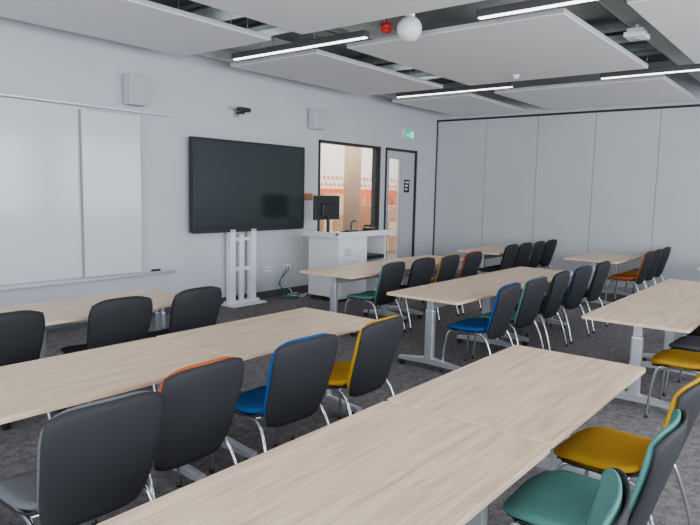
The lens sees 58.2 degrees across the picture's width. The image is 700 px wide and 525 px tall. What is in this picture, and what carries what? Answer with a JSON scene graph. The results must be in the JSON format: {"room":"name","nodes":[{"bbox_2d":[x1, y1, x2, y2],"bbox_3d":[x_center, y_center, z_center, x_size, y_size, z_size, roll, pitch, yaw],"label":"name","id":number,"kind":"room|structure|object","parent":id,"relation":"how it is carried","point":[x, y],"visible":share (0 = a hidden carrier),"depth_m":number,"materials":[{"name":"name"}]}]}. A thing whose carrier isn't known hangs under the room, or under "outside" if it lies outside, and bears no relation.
{"room":"classroom","nodes":[
{"label":"classroom","id":0,"kind":"room"},
{"bbox_2d":[0,16,437,306],"bbox_3d":[-2.859,-1.277,7.979,0.150,4.050,15.000,6,8,38],"label":"wall","id":1,"kind":"structure","parent":0,"point":[202,93],"depth_m":8.71,"materials":[{"name":"white paint"}]},
{"bbox_2d":[0,93,176,290],"bbox_3d":[-4.150,-0.698,6.211,0.115,2.090,5.750,6,8,38],"label":"whiteboard","id":2,"kind":"object","parent":1,"relation":"attached to","point":[70,176],"visible":1,"depth_m":7.31,"materials":[{"name":"ceramic"}]},
{"bbox_2d":[0,269,176,290],"bbox_3d":[-4.178,0.322,6.318,0.115,0.040,5.730,6,8,38],"label":"tray","id":3,"kind":"object","parent":2,"relation":"on","point":[135,274],"depth_m":7.46,"materials":[{"name":"white metal"}]},
{"bbox_2d":[123,73,148,106],"bbox_3d":[-2.664,-2.140,7.811,0.214,0.370,0.250,6,8,38],"label":"wall speaker","id":4,"kind":"object","parent":1,"relation":"attached to","point":[135,86],"visible":1,"depth_m":7.73,"materials":[{"name":"grey paint"}]},
{"bbox_2d":[132,74,148,104],"bbox_3d":[-2.587,-2.131,7.751,0.014,0.346,0.226,6,8,38],"label":"grille","id":5,"kind":"object","parent":4,"relation":"attached to","point":[140,96],"depth_m":7.74,"materials":[{"name":"white plastic"}]},
{"bbox_2d":[45,285,307,333],"bbox_3d":[-2.854,0.690,8.125,0.018,0.110,14.940,6,8,38],"label":"baseboard","id":6,"kind":"structure","parent":1,"relation":"attached to","point":[277,292],"depth_m":9.90,"materials":[{"name":"grey"}]},
{"bbox_2d":[233,107,250,117],"bbox_3d":[-1.589,-2.188,9.162,0.220,0.130,0.220,6,8,38],"label":"camera","id":7,"kind":"object","parent":1,"relation":"attached to","point":[242,110],"visible":1,"depth_m":9.14,"materials":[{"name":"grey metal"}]},
{"bbox_2d":[265,266,271,271],"bbox_3d":[-1.301,0.102,10.011,0.016,0.090,0.150,6,8,38],"label":"wall socket","id":8,"kind":"object","parent":1,"relation":"attached to","point":[267,268],"visible":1,"depth_m":10.01,"materials":[{"name":"white paint"}]},
{"bbox_2d":[304,193,312,199],"bbox_3d":[-0.708,-1.108,10.596,0.012,0.120,0.230,6,8,38],"label":"notice","id":9,"kind":"object","parent":1,"relation":"attached to","point":[307,196],"visible":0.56,"depth_m":10.60,"materials":[{"name":"orange paper"}]},
{"bbox_2d":[308,109,326,129],"bbox_3d":[-0.543,-2.378,10.464,0.214,0.320,0.280,6,8,38],"label":"wall speaker","id":10,"kind":"object","parent":1,"relation":"attached to","point":[317,117],"visible":1,"depth_m":10.37,"materials":[{"name":"grey paint"}]},
{"bbox_2d":[316,109,326,128],"bbox_3d":[-0.466,-2.370,10.404,0.014,0.296,0.256,6,8,38],"label":"grille","id":11,"kind":"object","parent":10,"relation":"attached to","point":[321,115],"depth_m":10.38,"materials":[{"name":"grey fabric"}]},
{"bbox_2d":[317,140,380,230],"bbox_3d":[-0.058,-0.883,11.574,0.180,2.580,1.790,6,8,38],"label":"trim","id":12,"kind":"structure","parent":1,"relation":"attached to","point":[376,150],"depth_m":12.13,"materials":[{"name":"grey metal"}]},
{"bbox_2d":[385,150,414,273],"bbox_3d":[1.012,-0.979,12.809,0.133,2.520,1.040,6,8,38],"label":"door","id":13,"kind":"structure","parent":1,"relation":"in","point":[406,161],"depth_m":12.92,"materials":[{"name":"grey laminate"}]},
{"bbox_2d":[404,180,409,191],"bbox_3d":[1.169,-1.574,12.935,0.017,0.260,0.180,6,8,38],"label":"door sign","id":14,"kind":"object","parent":13,"relation":"attached to","point":[406,182],"visible":1,"depth_m":12.92,"materials":[{"name":"black plastic"}]},
{"bbox_2d":[383,147,417,256],"bbox_3d":[0.961,-1.005,12.847,0.180,2.580,1.120,6,8,38],"label":"trim","id":15,"kind":"structure","parent":1,"relation":"attached to","point":[387,149],"depth_m":13.08,"materials":[{"name":"grey metal"}]},
{"bbox_2d":[402,129,414,139],"bbox_3d":[1.186,-2.592,12.734,0.078,0.190,0.360,6,8,38],"label":"exit sign","id":16,"kind":"object","parent":1,"relation":"attached to","point":[406,134],"visible":1,"depth_m":12.66,"materials":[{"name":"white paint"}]},
{"bbox_2d":[432,122,437,254],"bbox_3d":[1.866,-1.440,13.803,0.020,3.270,0.020,6,8,38],"label":"trim","id":17,"kind":"structure","parent":1,"relation":"attached to","point":[437,122],"depth_m":13.77,"materials":[{"name":"grey metal"}]},
{"bbox_2d":[0,252,699,524],"bbox_3d":[0.979,0.783,8.958,15.000,0.100,21.000,6,8,38],"label":"floor","id":18,"kind":"structure","parent":0,"point":[18,444],"depth_m":5.64,"materials":[{"name":"grey carpet"}]},
{"bbox_2d":[1,422,11,429],"bbox_3d":[-2.981,0.819,4.142,0.800,0.740,1.470,6,8,38],"label":"table","id":19,"kind":"object","parent":18,"relation":"on","point":[5,426],"visible":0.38,"depth_m":4.40,"materials":[{"name":"black plastic"}]},
{"bbox_2d":[0,310,50,419],"bbox_3d":[-2.429,0.741,4.235,0.636,0.898,0.569,6,8,35],"label":"chair","id":20,"kind":"object","parent":18,"relation":"on","point":[22,331],"visible":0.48,"depth_m":4.10,"materials":[{"name":"black plastic"}]},
{"bbox_2d":[0,391,163,524],"bbox_3d":[-1.157,0.945,2.667,0.636,0.898,0.569,7,8,40],"label":"chair","id":21,"kind":"object","parent":18,"relation":"on","point":[95,458],"visible":0.99,"depth_m":2.45,"materials":[{"name":"black plastic"}]},
{"bbox_2d":[0,289,177,412],"bbox_3d":[-2.059,0.709,5.294,0.800,0.740,1.470,6,8,38],"label":"table","id":22,"kind":"object","parent":18,"relation":"on","point":[67,312],"visible":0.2,"depth_m":5.12,"materials":[{"name":"beige wood"}]},
{"bbox_2d":[60,296,155,402],"bbox_3d":[-1.902,0.678,4.894,0.636,0.898,0.569,7,8,40],"label":"chair","id":23,"kind":"object","parent":18,"relation":"on","point":[120,320],"visible":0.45,"depth_m":4.66,"materials":[{"name":"black"}]},
{"bbox_2d":[0,337,224,482],"bbox_3d":[-1.437,0.944,3.329,0.800,0.740,1.470,6,8,38],"label":"table","id":24,"kind":"object","parent":18,"relation":"on","point":[40,386],"visible":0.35,"depth_m":3.28,"materials":[{"name":"beige wood"}]},
{"bbox_2d":[91,356,243,524],"bbox_3d":[-0.909,0.890,3.200,0.636,0.898,0.569,6,8,36],"label":"chair","id":25,"kind":"object","parent":18,"relation":"on","point":[200,400],"visible":0.7,"depth_m":2.98,"materials":[{"name":"black"}]},
{"bbox_2d":[147,286,221,337],"bbox_3d":[-1.476,0.627,5.426,0.636,0.898,0.569,6,8,36],"label":"chair","id":26,"kind":"object","parent":18,"relation":"on","point":[193,308],"visible":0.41,"depth_m":5.19,"materials":[{"name":"black"}]},
{"bbox_2d":[221,229,266,307],"bbox_3d":[-1.576,0.067,9.380,0.280,1.120,0.660,6,8,38],"label":"display stand","id":27,"kind":"object","parent":18,"relation":"on","point":[231,238],"visible":0.96,"depth_m":9.38,"materials":[{"name":"white paint"}]},
{"bbox_2d":[189,136,304,233],"bbox_3d":[-1.474,-1.136,9.454,0.100,1.322,2.230,6,8,38],"label":"wall display","id":28,"kind":"object","parent":27,"relation":"on","point":[240,186],"visible":1,"depth_m":9.28,"materials":[{"name":"black plastic"}]},
{"bbox_2d":[156,307,375,459],"bbox_3d":[-0.523,0.832,4.495,0.800,0.740,1.470,6,8,38],"label":"table","id":29,"kind":"object","parent":18,"relation":"on","point":[249,338],"visible":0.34,"depth_m":4.34,"materials":[{"name":"beige wood"}]},
{"bbox_2d":[209,333,337,472],"bbox_3d":[-0.445,0.834,3.781,0.636,0.898,0.569,7,9,41],"label":"chair","id":30,"kind":"object","parent":18,"relation":"on","point":[300,369],"visible":0.88,"depth_m":3.56,"materials":[{"name":"black plastic"}]},
{"bbox_2d":[280,268,302,298],"bbox_3d":[-0.961,0.325,10.177,0.338,0.459,0.546,2,7,9],"label":"cable","id":31,"kind":"object","parent":18,"relation":"on","point":[285,268],"visible":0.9,"depth_m":10.16,"materials":[{"name":"teal plastic"}]},
{"bbox_2d":[279,267,306,297],"bbox_3d":[-0.857,0.312,10.314,0.357,0.457,0.784,4,7,26],"label":"cable","id":32,"kind":"object","parent":18,"relation":"on","point":[288,267],"visible":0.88,"depth_m":10.17,"materials":[{"name":"teal plastic"}]},
{"bbox_2d":[285,267,307,296],"bbox_3d":[-0.847,0.308,10.350,0.356,0.457,0.657,3,7,15],"label":"cable","id":33,"kind":"object","parent":18,"relation":"on","point":[292,267],"visible":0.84,"depth_m":10.25,"materials":[{"name":"white plastic"}]},
{"bbox_2d":[97,401,549,524],"bbox_3d":[0.016,1.105,2.176,0.800,0.740,1.470,6,8,38],"label":"table","id":34,"kind":"object","parent":18,"relation":"on","point":[385,462],"visible":1,"depth_m":2.14,"materials":[{"name":"brown wood"}]},
{"bbox_2d":[320,193,343,231],"bbox_3d":[-0.492,-0.936,16.071,0.520,1.660,1.200,6,8,38],"label":"locker","id":35,"kind":"object","parent":18,"relation":"on","point":[337,224],"visible":0.16,"depth_m":15.82,"materials":[{"name":"brown wood"}]},
{"bbox_2d":[301,230,392,300],"bbox_3d":[-0.030,0.011,10.309,0.740,1.090,1.480,6,8,38],"label":"lectern","id":36,"kind":"object","parent":18,"relation":"on","point":[326,249],"visible":0.6,"depth_m":9.92,"materials":[{"name":"white paint"}]},
{"bbox_2d":[313,195,339,231],"bbox_3d":[-0.355,-0.753,9.904,0.200,0.600,0.600,6,8,38],"label":"computer monitor","id":37,"kind":"object","parent":36,"relation":"on","point":[326,208],"visible":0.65,"depth_m":9.86,"materials":[{"name":"black plastic"}]},
{"bbox_2d":[301,231,392,238],"bbox_3d":[-0.020,-0.464,10.255,0.740,0.035,1.480,6,8,38],"label":"countertop","id":38,"kind":"structure","parent":36,"relation":"on","point":[313,235],"depth_m":9.81,"materials":[{"name":"white paint"}]},
{"bbox_2d":[345,220,357,231],"bbox_3d":[0.030,-0.583,10.238,0.140,0.206,0.194,6,8,38],"label":"camera","id":39,"kind":"object","parent":36,"relation":"on","point":[351,230],"visible":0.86,"depth_m":10.23,"materials":[{"name":"grey metal"}]},
{"bbox_2d":[363,224,377,230],"bbox_3d":[0.340,-0.567,10.470,0.182,0.135,0.200,6,8,38],"label":"desk phone","id":40,"kind":"object","parent":36,"relation":"on","point":[368,227],"visible":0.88,"depth_m":10.40,"materials":[{"name":"black plastic"}]},
{"bbox_2d":[367,252,383,258],"bbox_3d":[0.234,-0.118,10.560,0.500,0.060,0.460,6,8,38],"label":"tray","id":41,"kind":"object","parent":36,"relation":"on","point":[370,255],"depth_m":10.49,"materials":[{"name":"black plastic"}]},
{"bbox_2d":[291,315,403,439],"bbox_3d":[0.000,0.781,4.337,0.636,0.898,0.569,6,8,36],"label":"chair","id":42,"kind":"object","parent":18,"relation":"on","point":[377,342],"visible":0.8,"depth_m":4.11,"materials":[{"name":"black plastic"}]},
{"bbox_2d":[343,146,361,230],"bbox_3d":[0.059,-1.972,14.696,0.400,4.050,0.400,6,8,38],"label":"round column","id":43,"kind":"structure","parent":18,"relation":"on","point":[352,155],"depth_m":14.57,"materials":[{"name":"beige paint"}]},
{"bbox_2d":[300,262,410,336],"bbox_3d":[0.141,0.446,8.043,0.800,0.740,1.470,6,8,38],"label":"table","id":44,"kind":"object","parent":18,"relation":"on","point":[359,271],"visible":0.55,"depth_m":7.71,"materials":[{"name":"beige wood"}]},
{"bbox_2d":[344,261,405,331],"bbox_3d":[0.309,0.410,7.689,0.636,0.898,0.569,6,8,36],"label":"chair","id":45,"kind":"object","parent":18,"relation":"on","point":[391,275],"visible":0.86,"depth_m":7.47,"materials":[{"name":"black plastic"}]},
{"bbox_2d":[360,205,396,252],"bbox_3d":[0.782,-0.935,17.685,0.520,1.350,1.200,6,8,38],"label":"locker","id":46,"kind":"object","parent":18,"relation":"on","point":[365,210],"visible":0.26,"depth_m":17.69,"materials":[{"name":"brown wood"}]},
{"bbox_2d":[377,257,435,329],"bbox_3d":[0.743,0.358,8.231,0.636,0.898,0.569,7,8,40],"label":"chair","id":47,"kind":"object","parent":18,"relation":"on","point":[422,269],"visible":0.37,"depth_m":7.95,"materials":[{"name":"black plastic"}]},
{"bbox_2d":[373,255,463,318],"bbox_3d":[1.063,0.336,9.195,0.800,0.740,1.470,6,8,38],"label":"table","id":48,"kind":"object","parent":18,"relation":"on","point":[408,261],"visible":0.34,"depth_m":8.86,"materials":[{"name":"beige wood"}]},
{"bbox_2d":[404,254,459,321],"bbox_3d":[1.156,0.308,8.747,0.636,0.898,0.569,6,8,37],"label":"chair","id":49,"kind":"object","parent":18,"relation":"on","point":[448,265],"visible":0.44,"depth_m":8.47,"materials":[{"name":"black plastic"}]},
{"bbox_2d":[387,277,524,369],"bbox_3d":[1.149,0.635,6.561,0.800,0.740,1.590,6,8,38],"label":"table","id":50,"kind":"object","parent":18,"relation":"on","point":[459,291],"visible":0.85,"depth_m":6.20,"materials":[{"name":"brown wood"}]},
{"bbox_2d":[433,251,481,314],"bbox_3d":[1.579,0.258,9.276,0.636,0.898,0.568,6,8,38],"label":"chair","id":51,"kind":"object","parent":18,"relation":"on","point":[470,266],"visible":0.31,"depth_m":8.99,"materials":[{"name":"black plastic"}]},
{"bbox_2d":[440,282,520,371],"bbox_3d":[1.277,0.614,6.060,0.636,0.898,0.569,6,8,36],"label":"chair","id":52,"kind":"object","parent":18,"relation":"on","point":[507,296],"visible":0.91,"depth_m":5.85,"materials":[{"name":"black"}]},
{"bbox_2d":[457,245,505,273],"bbox_3d":[2.654,0.127,11.344,0.800,0.740,1.590,6,8,38],"label":"table","id":53,"kind":"object","parent":18,"relation":"on","point":[497,250],"visible":0.2,"depth_m":10.94,"materials":[{"name":"beige wood"}]},
{"bbox_2d":[477,244,518,273],"bbox_3d":[2.504,0.115,10.718,0.636,0.898,0.568,6,8,38],"label":"chair","id":54,"kind":"object","parent":18,"relation":"on","point":[510,253],"visible":0.64,"depth_m":10.48,"materials":[{"name":"black"}]},
{"bbox_2d":[471,276,547,358],"bbox_3d":[1.686,0.565,6.571,0.636,0.898,0.569,7,8,40],"label":"chair","id":55,"kind":"object","parent":18,"relation":"on","point":[534,289],"visible":0.76,"depth_m":6.32,"materials":[{"name":"black plastic"}]},
{"bbox_2d":[493,242,532,267],"bbox_3d":[2.871,0.071,11.177,0.636,0.898,0.569,6,8,39],"label":"chair","id":56,"kind":"object","parent":18,"relation":"on","point":[525,249],"visible":0.48,"depth_m":10.90,"materials":[{"name":"black plastic"}]},
{"bbox_2d":[388,345,645,524],"bbox_3d":[0.932,0.993,3.340,0.800,0.740,1.470,6,8,38],"label":"table","id":57,"kind":"object","parent":18,"relation":"on","point":[535,394],"visible":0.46,"depth_m":3.13,"materials":[{"name":"beige wood"}]},
{"bbox_2d":[466,267,573,345],"bbox_3d":[2.146,0.515,7.806,0.800,0.740,1.590,6,8,38],"label":"table","id":58,"kind":"object","parent":18,"relation":"on","point":[521,275],"visible":0.32,"depth_m":7.72,"materials":[{"name":"beige wood"}]},
{"bbox_2d":[514,241,544,267],"bbox_3d":[3.239,0.027,11.638,0.636,0.898,0.569,6,8,37],"label":"chair","id":59,"kind":"object","parent":18,"relation":"on","point":[538,247],"visible":0.5,"depth_m":11.36,"materials":[{"name":"black"}]},
{"bbox_2d":[501,270,569,350],"bbox_3d":[2.112,0.514,7.104,0.636,0.898,0.569,6,8,36],"label":"chair","id":60,"kind":"object","parent":18,"relation":"on","point":[559,283],"visible":0.62,"depth_m":6.84,"materials":[{"name":"black"}]},
{"bbox_2d":[528,239,556,268],"bbox_3d":[3.606,-0.017,12.096,0.636,0.898,0.568,6,8,38],"label":"chair","id":61,"kind":"object","parent":18,"relation":"on","point":[550,246],"visible":0.6,"depth_m":11.83,"materials":[{"name":"black plastic"}]},
{"bbox_2d":[526,265,591,343],"bbox_3d":[2.570,0.459,7.676,0.636,0.898,0.569,7,9,41],"label":"chair","id":62,"kind":"object","parent":18,"relation":"on","point":[581,276],"visible":0.69,"depth_m":7.41,"materials":[{"name":"black plastic"}]},
{"bbox_2d":[550,261,610,332],"bbox_3d":[3.046,0.403,8.270,0.636,0.898,0.568,6,8,38],"label":"chair","id":63,"kind":"object","parent":18,"relation":"on","point":[602,269],"visible":0.66,"depth_m":8.00,"materials":[{"name":"black plastic"}]},
{"bbox_2d":[503,409,687,524],"bbox_3d":[0.978,1.002,2.561,0.636,0.898,0.569,6,8,36],"label":"chair","id":64,"kind":"object","parent":18,"relation":"on","point":[552,497],"visible":0.92,"depth_m":2.46,"materials":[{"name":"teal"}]},
{"bbox_2d":[564,252,642,304],"bbox_3d":[4.171,0.273,10.337,0.800,0.740,1.590,6,8,38],"label":"table","id":65,"kind":"object","parent":18,"relation":"on","point":[594,258],"visible":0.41,"depth_m":10.20,"materials":[{"name":"beige wood"}]},
{"bbox_2d":[584,468,630,524],"bbox_3d":[0.486,1.063,1.932,0.636,0.898,0.568,4,7,24],"label":"chair","id":66,"kind":"object","parent":18,"relation":"on","point":[612,501],"visible":1,"depth_m":1.83,"materials":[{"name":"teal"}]},
{"bbox_2d":[553,372,699,524],"bbox_3d":[1.368,0.949,3.112,0.636,0.898,0.569,7,8,40],"label":"chair","id":67,"kind":"object","parent":18,"relation":"on","point":[593,449],"visible":0.61,"depth_m":3.06,"materials":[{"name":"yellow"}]},
{"bbox_2d":[604,251,653,304],"bbox_3d":[4.445,0.239,9.987,0.636,0.898,0.569,6,8,37],"label":"chair","id":68,"kind":"object","parent":18,"relation":"on","point":[648,256],"visible":0.94,"depth_m":9.77,"materials":[{"name":"black"}]},
{"bbox_2d":[615,248,662,300],"bbox_3d":[4.805,0.196,10.437,0.636,0.898,0.569,6,8,39],"label":"chair","id":69,"kind":"object","parent":18,"relation":"on","point":[658,253],"visible":0.66,"depth_m":10.20,"materials":[{"name":"black plastic"}]},
{"bbox_2d":[582,294,699,408],"bbox_3d":[2.698,0.779,5.579,0.800,0.740,1.590,6,8,38],"label":"table","id":70,"kind":"object","parent":18,"relation":"on","point":[645,313],"visible":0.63,"depth_m":5.18,"materials":[{"name":"beige wood"}]},
{"bbox_2d":[625,246,670,296],"bbox_3d":[5.167,0.153,10.889,0.636,0.898,0.568,6,8,38],"label":"chair","id":71,"kind":"object","parent":18,"relation":"on","point":[666,251],"visible":0.52,"depth_m":10.63,"materials":[{"name":"black plastic"}]},
{"bbox_2d":[634,279,699,360],"bbox_3d":[3.695,0.659,6.825,0.800,0.740,1.590,6,8,38],"label":"table","id":72,"kind":"object","parent":18,"relation":"on","point":[670,288],"visible":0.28,"depth_m":6.63,"materials":[{"name":"beige wood"}]},
{"bbox_2d":[644,349,699,417],"bbox_3d":[2.716,0.773,4.924,0.636,0.898,0.569,6,8,36],"label":"chair","id":73,"kind":"object","parent":18,"relation":"on","point":[676,359],"visible":0.99,"depth_m":4.90,"materials":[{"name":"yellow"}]},
{"bbox_2d":[662,335,699,395],"bbox_3d":[3.137,0.723,5.451,0.636,0.898,0.569,7,8,40],"label":"chair","id":74,"kind":"object","parent":18,"relation":"on","point":[688,343],"visible":0.78,"depth_m":5.46,"materials":[{"name":"black plastic"}]},
{"bbox_2d":[681,325,699,379],"bbox_3d":[3.562,0.672,5.982,0.636,0.898,0.568,6,8,38],"label":"chair","id":75,"kind":"object","parent":18,"relation":"on","point":[696,332],"visible":0.29,"depth_m":5.97,"materials":[{"name":"black"}]},
{"bbox_2d":[320,143,397,189],"bbox_3d":[-1.936,-2.035,14.874,0.150,4.050,15.000,6,8,38],"label":"wall","id":76,"kind":"structure","parent":0,"point":[332,156],"depth_m":16.80,"materials":[{"name":"white paint"}]},
{"bbox_2d":[320,175,397,204],"bbox_3d":[-0.276,-1.266,16.894,0.045,2.140,9.100,6,8,38],"label":"mural panel","id":77,"kind":"object","parent":76,"relation":"attached to","point":[365,194],"visible":0.1,"depth_m":17.64,"materials":[{"name":"orange paint"}]},
{"bbox_2d":[148,0,669,83],"bbox_3d":[1.067,-3.340,8.493,15.000,0.100,21.000,6,8,38],"label":"ceiling","id":78,"kind":"structure","parent":0,"point":[591,12],"depth_m":8.48,"materials":[{"name":"grey concrete"}]},
{"bbox_2d":[0,0,270,56],"bbox_3d":[-2.405,-2.742,6.147,1.538,0.710,3.038,6,8,38],"label":"ceiling panel","id":79,"kind":"object","parent":78,"relation":"hanging from","point":[147,24],"visible":0.95,"depth_m":6.32,"materials":[{"name":"grey"}]},
{"bbox_2d":[183,5,211,12],"bbox_3d":[1.234,-2.710,4.824,9.700,0.322,0.044,6,8,38],"label":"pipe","id":80,"kind":"object","parent":78,"relation":"hanging from","point":[203,7],"visible":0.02,"depth_m":7.17,"materials":[{"name":"grey metal"}]},
{"bbox_2d":[176,2,242,21],"bbox_3d":[1.495,-2.712,5.154,9.700,0.280,0.280,6,8,38],"label":"duct","id":81,"kind":"object","parent":78,"relation":"hanging from","point":[213,13],"visible":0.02,"depth_m":7.51,"materials":[{"name":"silver metal"}]},
{"bbox_2d":[232,19,265,28],"bbox_3d":[2.190,-2.890,5.968,9.850,0.160,0.200,6,8,38],"label":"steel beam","id":82,"kind":"structure","parent":78,"relation":"attached to","point":[251,23],"depth_m":8.73,"materials":[{"name":"grey metal"}]},
{"bbox_2d":[248,24,291,35],"bbox_3d":[1.598,-2.581,5.707,8.600,0.060,0.250,6,8,38],"label":"cable tray","id":83,"kind":"object","parent":78,"relation":"hanging from","point":[271,30],"visible":0.02,"depth_m":7.68,"materials":[{"name":"grey metal"}]},
{"bbox_2d":[231,18,369,59],"bbox_3d":[-0.628,-2.803,7.166,2.080,0.740,0.090,6,8,38],"label":"linear light","id":84,"kind":"object","parent":78,"relation":"hanging from","point":[362,34],"visible":0.97,"depth_m":7.08,"materials":[{"name":"grey"}]},
{"bbox_2d":[233,37,366,59],"bbox_3d":[-0.636,-2.443,7.206,2.060,0.014,0.048,6,8,38],"label":"diffuser","id":85,"kind":"object","parent":84,"relation":"attached to","point":[336,40],"depth_m":7.14,"materials":[{"name":"white plastic"}]},
{"bbox_2d":[196,35,421,98],"bbox_3d":[-2.319,-3.002,7.896,0.180,0.580,13.800,6,8,38],"label":"duct","id":86,"kind":"object","parent":78,"relation":"hanging from","point":[224,54],"visible":0.05,"depth_m":8.63,"materials":[{"name":"white metal"}]},
{"bbox_2d":[230,35,442,95],"bbox_3d":[-0.069,-3.021,9.067,1.538,0.710,2.978,6,8,38],"label":"ceiling panel","id":87,"kind":"object","parent":78,"relation":"hanging from","point":[314,66],"visible":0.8,"depth_m":8.72,"materials":[{"name":"grey"}]},
{"bbox_2d":[191,0,483,33],"bbox_3d":[-0.462,-2.527,4.613,2.508,0.710,3.038,6,8,38],"label":"ceiling panel","id":88,"kind":"object","parent":78,"relation":"hanging from","point":[298,16],"visible":1,"depth_m":5.68,"materials":[{"name":"grey"}]},
{"bbox_2d":[381,18,391,33],"bbox_3d":[0.379,-2.704,6.382,0.120,0.720,0.120,6,8,38],"label":"fire alarm sounder","id":89,"kind":"object","parent":78,"relation":"hanging from","point":[386,27],"visible":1,"depth_m":6.37,"materials":[{"name":"red plastic"}]},
{"bbox_2d":[397,13,421,41],"bbox_3d":[0.597,-2.617,6.216,0.250,0.845,0.250,6,8,38],"label":"speaker","id":90,"kind":"object","parent":78,"relation":"hanging from","point":[409,28],"visible":0.94,"depth_m":6.17},
{"bbox_2d":[310,28,510,90],"bbox_3d":[-0.764,-2.594,6.626,0.230,0.060,13.700,6,8,38],"label":"cable tray","id":91,"kind":"object","parent":78,"relation":"hanging from","point":[330,32],"visible":0.02,"depth_m":7.23,"materials":[{"name":"grey metal"}]},
{"bbox_2d":[335,28,514,87],"bbox_3d":[-0.720,-2.649,6.586,0.034,0.036,13.700,6,8,38],"label":"pipe","id":92,"kind":"object","parent":91,"relation":"on","point":[341,29],"visible":0.02,"depth_m":7.39,"materials":[{"name":"metal"}]},
{"bbox_2d":[396,69,513,97],"bbox_3d":[1.621,-3.072,9.976,2.080,0.740,0.090,6,8,38],"label":"linear light","id":93,"kind":"object","parent":78,"relation":"hanging from","point":[504,84],"visible":0.86,"depth_m":9.91,"materials":[{"name":"grey plastic"}]},
{"bbox_2d":[397,86,512,97],"bbox_3d":[1.613,-2.712,10.017,2.060,0.014,0.048,6,8,38],"label":"diffuser","id":94,"kind":"object","parent":93,"relation":"attached to","point":[474,88],"depth_m":9.99,"materials":[{"name":"white plastic"}]},
{"bbox_2d":[392,69,525,115],"bbox_3d":[2.112,-3.282,11.792,1.538,0.710,2.378,6,8,38],"label":"ceiling panel","id":95,"kind":"object","parent":78,"relation":"hanging from","point":[457,104],"visible":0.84,"depth_m":11.54,"materials":[{"name":"grey"}]},
{"bbox_2d":[347,8,647,85],"bbox_3d":[1.874,-2.806,7.532,2.508,0.710,2.978,6,8,38],"label":"ceiling panel","id":96,"kind":"object","parent":78,"relation":"hanging from","point":[553,43],"visible":0.94,"depth_m":7.15,"materials":[{"name":"grey"}]},
{"bbox_2d":[512,74,519,79],"bbox_3d":[2.261,-2.531,8.579,0.110,0.055,0.110,6,8,38],"label":"smoke detector","id":97,"kind":"object","parent":96,"relation":"attached to","point":[514,76],"visible":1,"depth_m":8.54,"materials":[{"name":"white paint"}]},
{"bbox_2d":[354,21,642,70],"bbox_3d":[3.788,-2.986,8.020,9.700,0.280,0.280,6,8,38],"label":"duct","id":98,"kind":"object","parent":78,"relation":"hanging from","point":[609,27],"visible":0.02,"depth_m":8.25,"materials":[{"name":"silver metal"}]},
{"bbox_2d":[373,30,626,66],"bbox_3d":[3.539,-2.985,7.705,9.700,0.322,0.044,6,8,38],"label":"pipe","id":99,"kind":"object","parent":78,"relation":"hanging from","point":[619,32],"visible":0.02,"depth_m":7.93,"materials":[{"name":"grey metal"}]},
{"bbox_2d":[396,40,651,74],"bbox_3d":[4.495,-3.166,8.850,9.850,0.160,0.200,6,8,38],"label":"steel beam","id":100,"kind":"structure","parent":78,"relation":"attached to","point":[637,44],"depth_m":9.16,"materials":[{"name":"grey metal"}]},
{"bbox_2d":[476,0,594,19],"bbox_3d":[1.983,-2.515,5.104,2.040,0.740,0.090,6,8,38],"label":"linear light","id":101,"kind":"object","parent":78,"relation":"hanging from","point":[530,5],"visible":1,"depth_m":5.48,"materials":[{"name":"grey plastic"}]},
{"bbox_2d":[410,46,661,79],"bbox_3d":[3.866,-2.852,8.542,8.600,0.060,0.250,6,8,38],"label":"cable tray","id":102,"kind":"object","parent":78,"relation":"hanging from","point":[644,51],"visible":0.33,"depth_m":8.46,"materials":[{"name":"grey metal"}]},
{"bbox_2d":[494,55,696,109],"bbox_3d":[4.055,-3.067,10.258,2.508,0.710,2.378,6,8,38],"label":"ceiling panel","id":103,"kind":"object","parent":78,"relation":"hanging from","point":[657,88],"visible":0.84,"depth_m":10.00,"materials":[{"name":"grey"}]},
{"bbox_2d":[600,43,699,78],"bbox_3d":[4.232,-2.784,7.915,2.040,0.740,0.090,6,8,38],"label":"linear light","id":104,"kind":"object","parent":78,"relation":"hanging from","point":[691,67],"visible":0.93,"depth_m":8.16,"materials":[{"name":"grey plastic"}]},
{"bbox_2d":[601,69,699,78],"bbox_3d":[4.225,-2.423,7.955,2.020,0.014,0.048,6,8,38],"label":"diffuser","id":105,"kind":"object","parent":104,"relation":"attached to","point":[656,71],"depth_m":8.21,"materials":[{"name":"white plastic"}]},
{"bbox_2d":[627,0,699,63],"bbox_3d":[4.267,-2.542,5.643,2.548,0.710,2.978,6,8,38],"label":"ceiling panel","id":106,"kind":"object","parent":78,"relation":"hanging from","point":[678,21],"visible":1,"depth_m":5.77,"materials":[{"name":"grey"}]},
{"bbox_2d":[433,60,699,288],"bbox_3d":[5.813,-1.401,10.725,10.000,4.050,0.140,6,8,38],"label":"wall","id":107,"kind":"structure","parent":0,"point":[619,182],"depth_m":11.88,"materials":[{"name":"paint"}]},
{"bbox_2d":[434,268,643,292],"bbox_3d":[5.736,0.570,10.903,10.000,0.090,0.012,6,8,38],"label":"baseboard","id":108,"kind":"structure","parent":107,"relation":"attached to","point":[619,288],"depth_m":11.53,"materials":[{"name":"grey plastic"}]},
{"bbox_2d":[437,104,699,121],"bbox_3d":[5.830,-2.637,10.574,10.000,0.030,0.130,6,8,38],"label":"trim","id":109,"kind":"structure","parent":107,"relation":"attached to","point":[695,105],"depth_m":11.76,"materials":[{"name":"grey metal"}]},
{"bbox_2d":[595,0,699,82],"bbox_3d":[1.586,-2.335,4.771,0.220,0.060,13.700,6,8,38],"label":"cable tray","id":110,"kind":"object","parent":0,"point":[619,9],"visible":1,"depth_m":6.71,"materials":[{"name":"grey metal"}]},
{"bbox_2d":[623,24,649,41],"bbox_3d":[2.985,-2.393,6.535,0.200,0.160,0.260,6,8,38],"label":"ceiling sensor","id":111,"kind":"object","parent":110,"relation":"attached to","point":[638,33],"visible":1,"depth_m":6.47,"materials":[{"name":"white paint"}]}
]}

